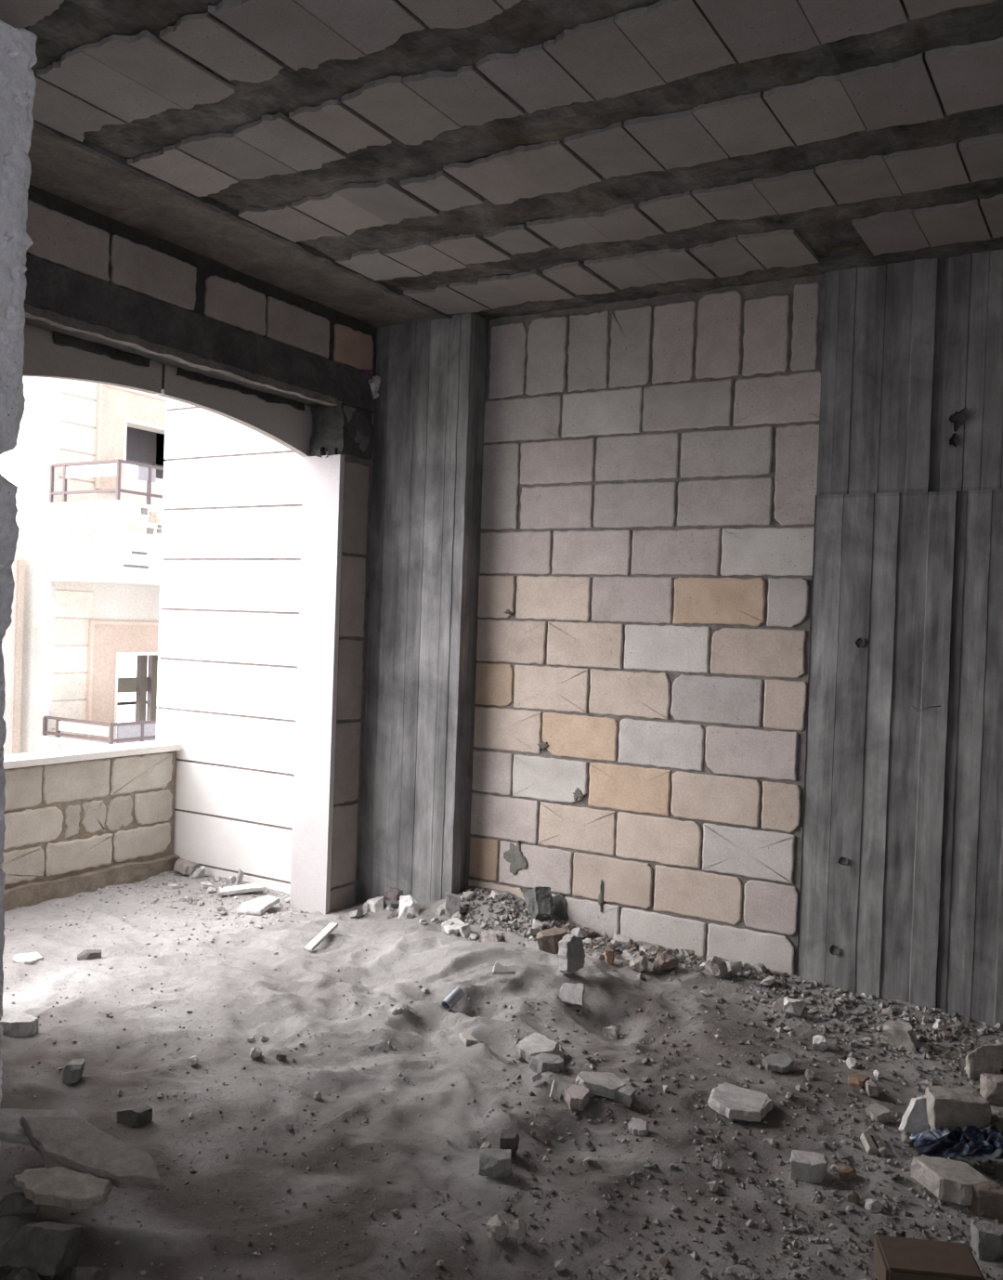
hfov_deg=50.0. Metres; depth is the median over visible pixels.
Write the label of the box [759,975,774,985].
stone
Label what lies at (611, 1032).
rubble stone
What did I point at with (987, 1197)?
rubble stone
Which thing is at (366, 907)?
stone
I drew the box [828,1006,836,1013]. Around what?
stone
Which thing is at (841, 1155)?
stone
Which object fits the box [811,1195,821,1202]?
stone
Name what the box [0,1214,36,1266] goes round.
slab
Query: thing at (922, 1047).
stone
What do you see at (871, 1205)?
rubble stone
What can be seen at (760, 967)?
stone
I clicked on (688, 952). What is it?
stone
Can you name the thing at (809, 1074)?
stone
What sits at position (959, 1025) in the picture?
stone
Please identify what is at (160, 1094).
stone
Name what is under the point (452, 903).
rubble stone
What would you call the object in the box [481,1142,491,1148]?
rubble stone
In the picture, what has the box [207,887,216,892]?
stone
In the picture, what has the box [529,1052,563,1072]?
stone slab
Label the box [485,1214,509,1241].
rubble stone
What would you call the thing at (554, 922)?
stone
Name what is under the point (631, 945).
stone
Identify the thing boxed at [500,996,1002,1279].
gravel
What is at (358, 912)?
stone
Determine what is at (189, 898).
stone
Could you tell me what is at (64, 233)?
wall
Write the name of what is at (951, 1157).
stone
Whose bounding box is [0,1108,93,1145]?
slab
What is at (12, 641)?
building
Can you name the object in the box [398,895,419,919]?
rubble stone
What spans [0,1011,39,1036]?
stone slab
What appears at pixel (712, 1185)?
rubble stone
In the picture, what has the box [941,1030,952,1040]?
stone
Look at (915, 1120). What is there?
stone slab
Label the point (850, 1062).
stone
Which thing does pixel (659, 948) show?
stone
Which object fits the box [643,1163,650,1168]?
stone
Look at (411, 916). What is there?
stone
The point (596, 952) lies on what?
stone
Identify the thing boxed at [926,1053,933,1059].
stone
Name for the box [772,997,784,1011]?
rubble stone
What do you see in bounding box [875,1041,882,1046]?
stone
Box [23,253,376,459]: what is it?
lintel
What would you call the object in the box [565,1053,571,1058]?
stone
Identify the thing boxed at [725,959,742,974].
stone
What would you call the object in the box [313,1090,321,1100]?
rubble stone
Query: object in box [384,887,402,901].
rubble stone
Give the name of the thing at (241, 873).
tile strip
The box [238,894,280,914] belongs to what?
stone slab
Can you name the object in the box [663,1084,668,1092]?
stone
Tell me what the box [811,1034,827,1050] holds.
rubble stone
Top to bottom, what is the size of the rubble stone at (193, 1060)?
0.032 m
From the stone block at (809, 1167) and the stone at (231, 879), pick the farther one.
the stone at (231, 879)
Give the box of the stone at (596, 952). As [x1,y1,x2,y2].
[592,950,602,957]
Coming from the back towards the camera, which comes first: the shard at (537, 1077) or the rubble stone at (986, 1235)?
the shard at (537, 1077)
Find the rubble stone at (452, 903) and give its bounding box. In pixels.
[444,891,460,918]
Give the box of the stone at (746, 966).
[741,962,751,970]
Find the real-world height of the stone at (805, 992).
0.023 m
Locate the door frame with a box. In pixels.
[289,446,344,914]
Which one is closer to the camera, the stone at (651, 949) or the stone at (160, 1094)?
the stone at (160, 1094)
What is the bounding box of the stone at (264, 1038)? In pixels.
[261,1035,269,1041]
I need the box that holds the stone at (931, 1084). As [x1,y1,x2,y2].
[927,1082,941,1086]
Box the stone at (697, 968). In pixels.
[692,964,702,971]
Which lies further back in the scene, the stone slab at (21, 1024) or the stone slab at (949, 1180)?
the stone slab at (21, 1024)
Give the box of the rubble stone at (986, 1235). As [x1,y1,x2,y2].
[970,1216,1002,1261]
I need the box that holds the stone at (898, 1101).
[896,1098,902,1104]
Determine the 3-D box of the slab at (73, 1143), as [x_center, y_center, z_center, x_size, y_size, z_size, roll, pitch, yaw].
[-0.989,1.230,2.591,0.478,0.066,0.135,2,1,24]
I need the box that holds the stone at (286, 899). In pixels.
[283,897,289,902]
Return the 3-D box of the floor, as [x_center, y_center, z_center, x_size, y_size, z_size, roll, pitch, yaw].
[-1.410,1.324,1.006,6.050,0.228,8.886,3,1,31]
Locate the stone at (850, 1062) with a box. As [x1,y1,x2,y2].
[846,1057,858,1069]
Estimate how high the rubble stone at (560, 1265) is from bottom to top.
0.027 m
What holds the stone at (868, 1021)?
on the floor
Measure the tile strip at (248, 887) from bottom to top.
0.036 m
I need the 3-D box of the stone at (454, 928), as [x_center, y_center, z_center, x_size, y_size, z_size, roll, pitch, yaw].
[-0.220,1.305,4.920,0.105,0.034,0.146,2,1,-22]
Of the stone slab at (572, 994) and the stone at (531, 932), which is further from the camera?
the stone at (531, 932)
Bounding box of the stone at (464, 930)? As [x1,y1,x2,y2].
[458,923,470,939]
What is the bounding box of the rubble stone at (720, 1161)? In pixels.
[712,1152,729,1170]
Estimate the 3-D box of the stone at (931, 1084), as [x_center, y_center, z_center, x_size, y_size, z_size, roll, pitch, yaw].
[1.421,1.466,3.514,0.049,0.045,0.040,2,1,2]
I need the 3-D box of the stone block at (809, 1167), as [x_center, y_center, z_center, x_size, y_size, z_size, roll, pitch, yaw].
[0.838,1.434,2.928,0.103,0.064,0.099,2,1,17]
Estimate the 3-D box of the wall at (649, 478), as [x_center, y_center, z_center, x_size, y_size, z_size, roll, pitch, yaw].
[1.506,0.062,4.401,3.975,3.208,0.222,3,1,31]
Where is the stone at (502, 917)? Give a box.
[498,914,508,920]
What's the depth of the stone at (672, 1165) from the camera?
2.90 m
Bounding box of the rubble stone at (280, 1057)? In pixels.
[275,1053,286,1060]
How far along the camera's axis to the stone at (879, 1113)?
3.26 m
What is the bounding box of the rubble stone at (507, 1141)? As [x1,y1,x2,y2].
[499,1132,519,1157]
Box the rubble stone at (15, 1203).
[0,1190,39,1223]
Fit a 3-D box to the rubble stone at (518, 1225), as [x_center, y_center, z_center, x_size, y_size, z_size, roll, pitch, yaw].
[0.042,1.378,2.526,0.031,0.046,0.032,1,1,-32]
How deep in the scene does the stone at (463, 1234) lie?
2.51 m
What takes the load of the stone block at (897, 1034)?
on the floor
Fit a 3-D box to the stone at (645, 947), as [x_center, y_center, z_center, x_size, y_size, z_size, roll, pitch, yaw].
[0.638,1.350,4.680,0.070,0.041,0.054,1,1,-31]
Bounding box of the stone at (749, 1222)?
[744,1218,753,1226]
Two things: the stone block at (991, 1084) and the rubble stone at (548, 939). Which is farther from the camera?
the rubble stone at (548, 939)
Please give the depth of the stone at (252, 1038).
3.66 m
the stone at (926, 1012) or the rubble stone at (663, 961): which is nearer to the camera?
the stone at (926, 1012)
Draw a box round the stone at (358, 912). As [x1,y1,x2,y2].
[349,909,363,917]
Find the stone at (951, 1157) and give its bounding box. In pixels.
[947,1156,958,1161]
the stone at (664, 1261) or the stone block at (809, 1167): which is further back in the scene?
the stone block at (809, 1167)
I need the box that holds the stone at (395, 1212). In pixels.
[391,1208,399,1215]
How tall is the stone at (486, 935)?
0.082 m
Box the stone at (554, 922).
[550,919,561,927]
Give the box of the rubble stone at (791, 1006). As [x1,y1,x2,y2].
[783,996,806,1017]
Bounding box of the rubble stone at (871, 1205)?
[864,1198,881,1213]
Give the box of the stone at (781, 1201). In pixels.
[778,1199,784,1204]
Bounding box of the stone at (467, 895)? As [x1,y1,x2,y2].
[463,890,473,901]
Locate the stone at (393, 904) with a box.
[384,899,399,908]
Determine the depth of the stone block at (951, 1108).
3.24 m
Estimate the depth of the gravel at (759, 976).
4.22 m
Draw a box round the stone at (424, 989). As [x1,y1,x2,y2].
[420,987,428,992]
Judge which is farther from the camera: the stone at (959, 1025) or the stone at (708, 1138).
the stone at (959, 1025)
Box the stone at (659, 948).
[653,945,666,954]
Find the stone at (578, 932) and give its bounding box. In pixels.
[571,927,588,937]
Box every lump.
[361,368,373,379]
[368,375,380,399]
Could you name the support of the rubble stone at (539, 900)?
on the floor
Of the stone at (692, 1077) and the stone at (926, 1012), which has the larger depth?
the stone at (926, 1012)
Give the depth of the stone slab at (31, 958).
4.38 m
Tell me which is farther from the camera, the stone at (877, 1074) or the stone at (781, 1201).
the stone at (877, 1074)
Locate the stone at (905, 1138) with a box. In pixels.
[901,1133,913,1143]
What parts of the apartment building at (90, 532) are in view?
rail panel, rail panel, railing, railing, rail, rail, rail plate, post, rail plate, post, post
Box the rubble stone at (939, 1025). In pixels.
[932,1018,947,1031]
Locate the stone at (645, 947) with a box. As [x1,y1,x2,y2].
[640,944,653,953]
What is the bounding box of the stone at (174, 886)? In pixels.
[167,883,179,889]
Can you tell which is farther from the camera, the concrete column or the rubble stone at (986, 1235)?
the concrete column
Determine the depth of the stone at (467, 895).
5.13 m
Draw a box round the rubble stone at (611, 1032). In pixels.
[601,1025,619,1039]
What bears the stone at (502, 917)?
on the floor
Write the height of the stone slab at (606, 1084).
0.052 m
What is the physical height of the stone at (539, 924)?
0.065 m
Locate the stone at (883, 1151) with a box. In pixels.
[878,1146,888,1156]
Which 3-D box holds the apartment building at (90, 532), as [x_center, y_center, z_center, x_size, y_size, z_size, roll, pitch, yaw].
[-5.659,0.459,18.744,6.050,15.000,7.684,3,1,31]
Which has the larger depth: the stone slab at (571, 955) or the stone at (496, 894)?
the stone at (496, 894)
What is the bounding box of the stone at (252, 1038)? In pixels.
[247,1036,254,1041]
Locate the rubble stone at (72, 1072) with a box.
[62,1057,85,1084]
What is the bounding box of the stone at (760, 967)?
[754,963,766,974]
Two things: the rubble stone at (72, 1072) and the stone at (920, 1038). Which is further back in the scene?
the stone at (920, 1038)
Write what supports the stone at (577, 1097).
on the floor
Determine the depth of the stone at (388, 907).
5.22 m
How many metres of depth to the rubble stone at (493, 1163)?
2.80 m
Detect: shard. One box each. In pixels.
[458,1032,477,1045]
[529,1071,542,1083]
[549,1080,558,1099]
[557,1047,564,1057]
[860,1126,893,1154]
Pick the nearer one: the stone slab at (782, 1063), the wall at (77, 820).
the stone slab at (782, 1063)
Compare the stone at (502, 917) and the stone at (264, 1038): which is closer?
the stone at (264, 1038)
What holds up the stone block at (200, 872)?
on the floor
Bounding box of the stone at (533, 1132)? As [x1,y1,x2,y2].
[530,1130,535,1136]
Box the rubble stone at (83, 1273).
[70,1266,110,1279]
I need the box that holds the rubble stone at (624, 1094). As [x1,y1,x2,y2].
[612,1085,635,1107]
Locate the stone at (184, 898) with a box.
[179,896,187,901]
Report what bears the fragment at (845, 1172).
on the floor
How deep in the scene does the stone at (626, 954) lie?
4.59 m
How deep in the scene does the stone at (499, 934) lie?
4.79 m
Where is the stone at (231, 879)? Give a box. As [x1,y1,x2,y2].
[227,875,235,884]
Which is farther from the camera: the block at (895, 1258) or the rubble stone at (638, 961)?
the rubble stone at (638, 961)
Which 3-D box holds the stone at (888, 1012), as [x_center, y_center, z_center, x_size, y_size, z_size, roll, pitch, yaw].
[1.480,1.428,4.130,0.044,0.026,0.033,2,1,21]
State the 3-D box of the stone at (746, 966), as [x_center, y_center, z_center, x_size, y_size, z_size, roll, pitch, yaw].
[1.022,1.367,4.496,0.041,0.043,0.059,2,1,13]
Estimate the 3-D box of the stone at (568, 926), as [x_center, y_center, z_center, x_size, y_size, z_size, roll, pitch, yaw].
[0.313,1.311,4.901,0.049,0.059,0.043,2,1,-9]
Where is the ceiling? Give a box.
[0,0,1002,327]
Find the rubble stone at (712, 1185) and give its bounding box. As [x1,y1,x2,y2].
[705,1180,718,1192]
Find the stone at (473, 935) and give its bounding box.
[468,932,478,939]
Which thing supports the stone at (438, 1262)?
on the floor
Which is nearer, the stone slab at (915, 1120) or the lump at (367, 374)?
the stone slab at (915, 1120)
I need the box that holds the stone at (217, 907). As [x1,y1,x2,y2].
[214,905,224,911]
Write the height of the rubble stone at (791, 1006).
0.067 m
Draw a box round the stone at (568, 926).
[564,922,576,931]
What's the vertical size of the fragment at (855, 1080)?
0.045 m
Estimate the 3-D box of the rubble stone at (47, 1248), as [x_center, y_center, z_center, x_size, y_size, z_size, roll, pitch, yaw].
[-0.985,1.325,2.322,0.176,0.140,0.087,2,1,-22]
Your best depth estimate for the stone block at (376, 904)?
5.23 m
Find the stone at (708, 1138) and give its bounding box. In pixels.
[704,1135,713,1142]
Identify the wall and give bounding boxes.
[0,19,37,1104]
[1,740,181,911]
[26,184,377,911]
[155,397,303,893]
[468,249,1002,1025]
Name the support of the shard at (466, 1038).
on the floor
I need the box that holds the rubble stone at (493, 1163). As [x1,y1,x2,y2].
[478,1147,511,1177]
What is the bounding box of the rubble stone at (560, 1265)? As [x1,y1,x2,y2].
[554,1259,566,1271]
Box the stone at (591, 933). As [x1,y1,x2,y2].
[586,927,595,938]
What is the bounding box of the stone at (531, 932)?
[526,927,538,937]
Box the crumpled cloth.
[909,1123,1002,1159]
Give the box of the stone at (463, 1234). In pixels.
[459,1229,470,1240]
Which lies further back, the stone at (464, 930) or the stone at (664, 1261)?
the stone at (464, 930)
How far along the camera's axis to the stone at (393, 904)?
5.25 m
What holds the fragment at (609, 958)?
on the floor
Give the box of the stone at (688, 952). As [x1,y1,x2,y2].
[683,949,694,956]
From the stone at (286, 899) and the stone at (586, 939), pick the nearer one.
the stone at (586, 939)
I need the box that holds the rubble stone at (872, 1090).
[863,1080,881,1097]
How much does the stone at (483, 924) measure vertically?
0.037 m
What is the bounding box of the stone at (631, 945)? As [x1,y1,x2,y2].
[626,941,636,949]
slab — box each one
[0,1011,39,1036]
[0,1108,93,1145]
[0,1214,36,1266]
[11,1166,112,1209]
[12,952,43,964]
[19,1115,166,1189]
[173,857,199,875]
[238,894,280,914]
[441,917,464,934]
[492,961,515,974]
[515,1031,559,1062]
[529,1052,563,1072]
[558,933,586,974]
[559,982,585,1006]
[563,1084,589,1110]
[575,1070,625,1098]
[707,1082,773,1122]
[762,1052,794,1072]
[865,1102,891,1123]
[898,1095,928,1136]
[911,1154,994,1205]
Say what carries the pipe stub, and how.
on the floor
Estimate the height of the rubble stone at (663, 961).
0.086 m
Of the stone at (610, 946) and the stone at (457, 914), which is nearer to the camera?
the stone at (610, 946)
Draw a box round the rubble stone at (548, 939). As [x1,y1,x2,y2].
[535,927,567,953]
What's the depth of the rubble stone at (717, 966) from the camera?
4.35 m
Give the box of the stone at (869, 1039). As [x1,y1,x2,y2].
[863,1036,874,1042]
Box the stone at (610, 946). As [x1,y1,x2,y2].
[604,943,614,949]
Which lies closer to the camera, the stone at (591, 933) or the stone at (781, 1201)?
the stone at (781, 1201)
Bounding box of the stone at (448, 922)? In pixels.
[441,921,454,933]
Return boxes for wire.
[911,705,940,712]
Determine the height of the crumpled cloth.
0.068 m
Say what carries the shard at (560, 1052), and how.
on the floor
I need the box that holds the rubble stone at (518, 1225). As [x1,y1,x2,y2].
[511,1217,526,1240]
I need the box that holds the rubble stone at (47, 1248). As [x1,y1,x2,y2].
[0,1221,88,1277]
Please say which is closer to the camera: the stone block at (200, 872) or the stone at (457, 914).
the stone at (457, 914)
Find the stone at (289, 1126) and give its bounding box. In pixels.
[285,1123,293,1129]
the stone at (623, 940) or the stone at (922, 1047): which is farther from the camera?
the stone at (623, 940)
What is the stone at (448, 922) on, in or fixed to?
on the floor
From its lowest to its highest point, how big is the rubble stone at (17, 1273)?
0.062 m
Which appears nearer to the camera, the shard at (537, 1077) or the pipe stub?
the shard at (537, 1077)
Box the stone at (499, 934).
[496,932,501,940]
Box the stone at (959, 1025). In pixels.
[956,1022,964,1029]
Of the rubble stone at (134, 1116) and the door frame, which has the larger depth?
the door frame
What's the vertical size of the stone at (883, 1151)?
0.015 m
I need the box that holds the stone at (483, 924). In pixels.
[480,921,487,928]
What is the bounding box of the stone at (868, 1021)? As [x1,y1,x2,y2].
[863,1018,872,1024]
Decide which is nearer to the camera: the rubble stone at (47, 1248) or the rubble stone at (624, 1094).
the rubble stone at (47, 1248)
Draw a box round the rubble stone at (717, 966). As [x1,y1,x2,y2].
[705,955,728,977]
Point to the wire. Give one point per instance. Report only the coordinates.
(940, 705)
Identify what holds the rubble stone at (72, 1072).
on the floor
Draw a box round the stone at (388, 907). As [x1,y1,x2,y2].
[386,905,393,911]
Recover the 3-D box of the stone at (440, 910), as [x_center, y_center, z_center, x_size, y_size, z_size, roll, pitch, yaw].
[-0.279,1.273,5.102,0.068,0.054,0.060,2,1,-22]
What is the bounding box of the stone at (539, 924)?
[532,918,545,929]
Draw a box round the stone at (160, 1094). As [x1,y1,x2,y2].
[156,1091,163,1097]
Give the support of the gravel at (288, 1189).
on the floor
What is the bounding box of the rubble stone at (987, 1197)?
[967,1170,1002,1222]
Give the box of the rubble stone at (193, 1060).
[189,1055,198,1066]
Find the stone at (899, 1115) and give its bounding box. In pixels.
[895,1111,903,1119]
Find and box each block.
[191,865,205,878]
[366,896,384,912]
[789,1149,829,1183]
[873,1234,985,1279]
[883,1019,917,1051]
[925,1085,991,1131]
[964,1041,1002,1080]
[979,1073,1002,1106]
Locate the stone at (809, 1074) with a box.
[805,1069,814,1079]
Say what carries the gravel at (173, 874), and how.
on the floor
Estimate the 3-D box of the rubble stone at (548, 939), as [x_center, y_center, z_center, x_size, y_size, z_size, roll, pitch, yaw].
[0.217,1.303,4.643,0.136,0.095,0.135,2,1,3]
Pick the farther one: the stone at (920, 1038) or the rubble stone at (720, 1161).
the stone at (920, 1038)
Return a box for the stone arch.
[22,324,313,457]
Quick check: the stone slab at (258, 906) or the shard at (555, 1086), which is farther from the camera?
the stone slab at (258, 906)
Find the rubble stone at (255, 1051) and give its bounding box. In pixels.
[249,1046,261,1058]
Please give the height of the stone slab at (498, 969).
0.046 m
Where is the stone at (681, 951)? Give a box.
[679,948,684,955]
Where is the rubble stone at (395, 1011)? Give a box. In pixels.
[391,1006,401,1014]
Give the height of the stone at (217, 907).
0.029 m
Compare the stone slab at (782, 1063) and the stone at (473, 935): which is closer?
the stone slab at (782, 1063)
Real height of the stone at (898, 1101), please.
0.016 m
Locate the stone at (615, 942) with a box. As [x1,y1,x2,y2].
[611,940,618,948]
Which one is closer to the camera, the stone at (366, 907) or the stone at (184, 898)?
the stone at (366, 907)
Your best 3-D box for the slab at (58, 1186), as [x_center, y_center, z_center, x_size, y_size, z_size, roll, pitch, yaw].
[-1.014,1.257,2.472,0.249,0.038,0.104,2,1,16]
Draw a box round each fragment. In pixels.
[604,948,614,965]
[838,1164,856,1181]
[848,1072,869,1091]
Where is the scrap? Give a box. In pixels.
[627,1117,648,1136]
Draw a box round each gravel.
[4,871,311,1004]
[4,914,556,1279]
[432,887,1002,1141]
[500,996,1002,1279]
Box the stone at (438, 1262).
[435,1260,444,1266]
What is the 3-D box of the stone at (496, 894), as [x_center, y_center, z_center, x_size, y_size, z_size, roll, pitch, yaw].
[-0.023,1.214,5.119,0.050,0.043,0.067,2,1,-16]
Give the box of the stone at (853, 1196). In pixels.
[847,1189,860,1203]
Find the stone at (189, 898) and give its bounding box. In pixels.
[186,896,193,902]
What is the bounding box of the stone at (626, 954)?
[621,950,633,960]
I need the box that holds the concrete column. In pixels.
[358,312,489,902]
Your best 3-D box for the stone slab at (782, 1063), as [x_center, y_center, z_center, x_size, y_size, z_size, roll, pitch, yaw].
[0.913,1.393,3.549,0.100,0.037,0.081,2,1,-4]
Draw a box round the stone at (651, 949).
[648,947,656,953]
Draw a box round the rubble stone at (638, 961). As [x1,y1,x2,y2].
[629,950,648,971]
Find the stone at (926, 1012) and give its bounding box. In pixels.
[924,1008,931,1016]
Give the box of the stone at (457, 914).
[451,911,463,921]
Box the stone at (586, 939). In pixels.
[582,938,592,945]
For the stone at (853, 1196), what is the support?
on the floor
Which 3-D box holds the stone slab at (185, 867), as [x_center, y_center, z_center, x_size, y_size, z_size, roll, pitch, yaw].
[-1.740,1.253,5.972,0.160,0.070,0.238,1,1,-33]
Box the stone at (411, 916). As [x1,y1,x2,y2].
[406,913,415,918]
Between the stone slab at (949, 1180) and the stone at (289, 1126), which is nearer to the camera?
the stone slab at (949, 1180)
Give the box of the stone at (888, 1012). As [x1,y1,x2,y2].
[881,1007,893,1017]
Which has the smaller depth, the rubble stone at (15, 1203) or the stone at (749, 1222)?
the rubble stone at (15, 1203)
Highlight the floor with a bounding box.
[0,870,1002,1279]
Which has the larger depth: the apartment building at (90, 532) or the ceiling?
the apartment building at (90, 532)
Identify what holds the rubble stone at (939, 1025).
on the floor
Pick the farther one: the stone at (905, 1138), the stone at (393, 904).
the stone at (393, 904)
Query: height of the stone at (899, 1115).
0.021 m
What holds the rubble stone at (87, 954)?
on the floor
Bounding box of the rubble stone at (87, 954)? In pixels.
[77,949,101,960]
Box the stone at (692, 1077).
[690,1074,697,1079]
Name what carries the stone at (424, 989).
on the floor
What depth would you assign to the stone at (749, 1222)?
2.65 m
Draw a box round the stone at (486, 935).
[480,930,497,941]
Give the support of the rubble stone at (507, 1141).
on the floor
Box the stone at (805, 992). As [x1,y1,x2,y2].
[800,990,809,994]
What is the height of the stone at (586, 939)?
0.038 m
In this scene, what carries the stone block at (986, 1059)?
on the floor
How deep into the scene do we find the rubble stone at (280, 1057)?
3.48 m
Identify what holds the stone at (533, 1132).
on the floor
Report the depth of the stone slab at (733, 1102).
3.25 m
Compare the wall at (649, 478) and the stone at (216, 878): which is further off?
the stone at (216, 878)
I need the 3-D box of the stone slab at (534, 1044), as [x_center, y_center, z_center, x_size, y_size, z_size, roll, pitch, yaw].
[0.118,1.360,3.582,0.113,0.062,0.132,1,1,-43]
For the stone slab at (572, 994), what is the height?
0.084 m
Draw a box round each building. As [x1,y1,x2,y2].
[0,376,167,753]
[1,547,25,755]
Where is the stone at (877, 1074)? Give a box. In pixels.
[873,1070,882,1078]
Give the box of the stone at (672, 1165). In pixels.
[668,1162,675,1168]
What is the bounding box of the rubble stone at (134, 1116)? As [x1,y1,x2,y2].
[117,1103,152,1127]
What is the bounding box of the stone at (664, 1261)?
[658,1256,670,1267]
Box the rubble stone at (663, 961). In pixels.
[653,951,679,973]
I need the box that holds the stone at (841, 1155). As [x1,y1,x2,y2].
[836,1149,848,1160]
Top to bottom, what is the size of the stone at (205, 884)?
0.046 m
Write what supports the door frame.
attached to the wall at (64, 233)
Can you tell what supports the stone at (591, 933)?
on the floor
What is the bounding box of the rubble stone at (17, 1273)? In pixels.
[3,1267,39,1279]
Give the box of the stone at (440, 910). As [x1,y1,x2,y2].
[436,901,444,915]
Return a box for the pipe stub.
[441,986,464,1010]
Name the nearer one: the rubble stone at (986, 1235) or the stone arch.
the rubble stone at (986, 1235)
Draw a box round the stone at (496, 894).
[490,889,503,900]
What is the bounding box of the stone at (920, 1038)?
[916,1034,925,1041]
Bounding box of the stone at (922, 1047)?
[916,1041,930,1053]
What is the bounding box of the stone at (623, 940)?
[613,933,633,945]
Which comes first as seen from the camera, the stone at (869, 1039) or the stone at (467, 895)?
the stone at (869, 1039)
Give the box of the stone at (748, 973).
[744,970,751,977]
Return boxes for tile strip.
[217,882,266,896]
[235,869,244,885]
[303,922,338,951]
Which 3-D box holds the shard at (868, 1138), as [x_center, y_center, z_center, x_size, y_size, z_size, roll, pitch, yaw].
[1.062,1.447,3.082,0.073,0.056,0.108,2,1,-21]
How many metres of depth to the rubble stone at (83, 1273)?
2.26 m
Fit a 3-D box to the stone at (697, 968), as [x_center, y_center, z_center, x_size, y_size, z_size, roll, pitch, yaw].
[0.801,1.343,4.404,0.040,0.025,0.025,2,1,22]
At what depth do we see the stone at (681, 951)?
4.61 m
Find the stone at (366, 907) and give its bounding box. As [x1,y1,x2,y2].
[363,902,370,912]
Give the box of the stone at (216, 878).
[213,875,221,881]
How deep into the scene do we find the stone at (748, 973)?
4.38 m
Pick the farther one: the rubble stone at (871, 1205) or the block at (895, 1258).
the rubble stone at (871, 1205)
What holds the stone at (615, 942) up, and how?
on the floor
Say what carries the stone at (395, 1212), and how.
on the floor
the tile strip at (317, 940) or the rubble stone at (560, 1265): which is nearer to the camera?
the rubble stone at (560, 1265)
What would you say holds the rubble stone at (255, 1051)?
on the floor
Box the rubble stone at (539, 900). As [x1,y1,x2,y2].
[522,886,552,922]
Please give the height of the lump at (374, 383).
0.112 m
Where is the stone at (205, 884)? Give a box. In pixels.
[198,881,212,888]
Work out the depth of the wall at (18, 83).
2.76 m
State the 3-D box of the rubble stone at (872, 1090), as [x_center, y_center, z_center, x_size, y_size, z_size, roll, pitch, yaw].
[1.179,1.434,3.424,0.054,0.051,0.047,2,1,20]
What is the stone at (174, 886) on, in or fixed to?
on the floor
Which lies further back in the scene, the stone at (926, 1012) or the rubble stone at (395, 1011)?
the stone at (926, 1012)
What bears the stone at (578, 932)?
on the floor

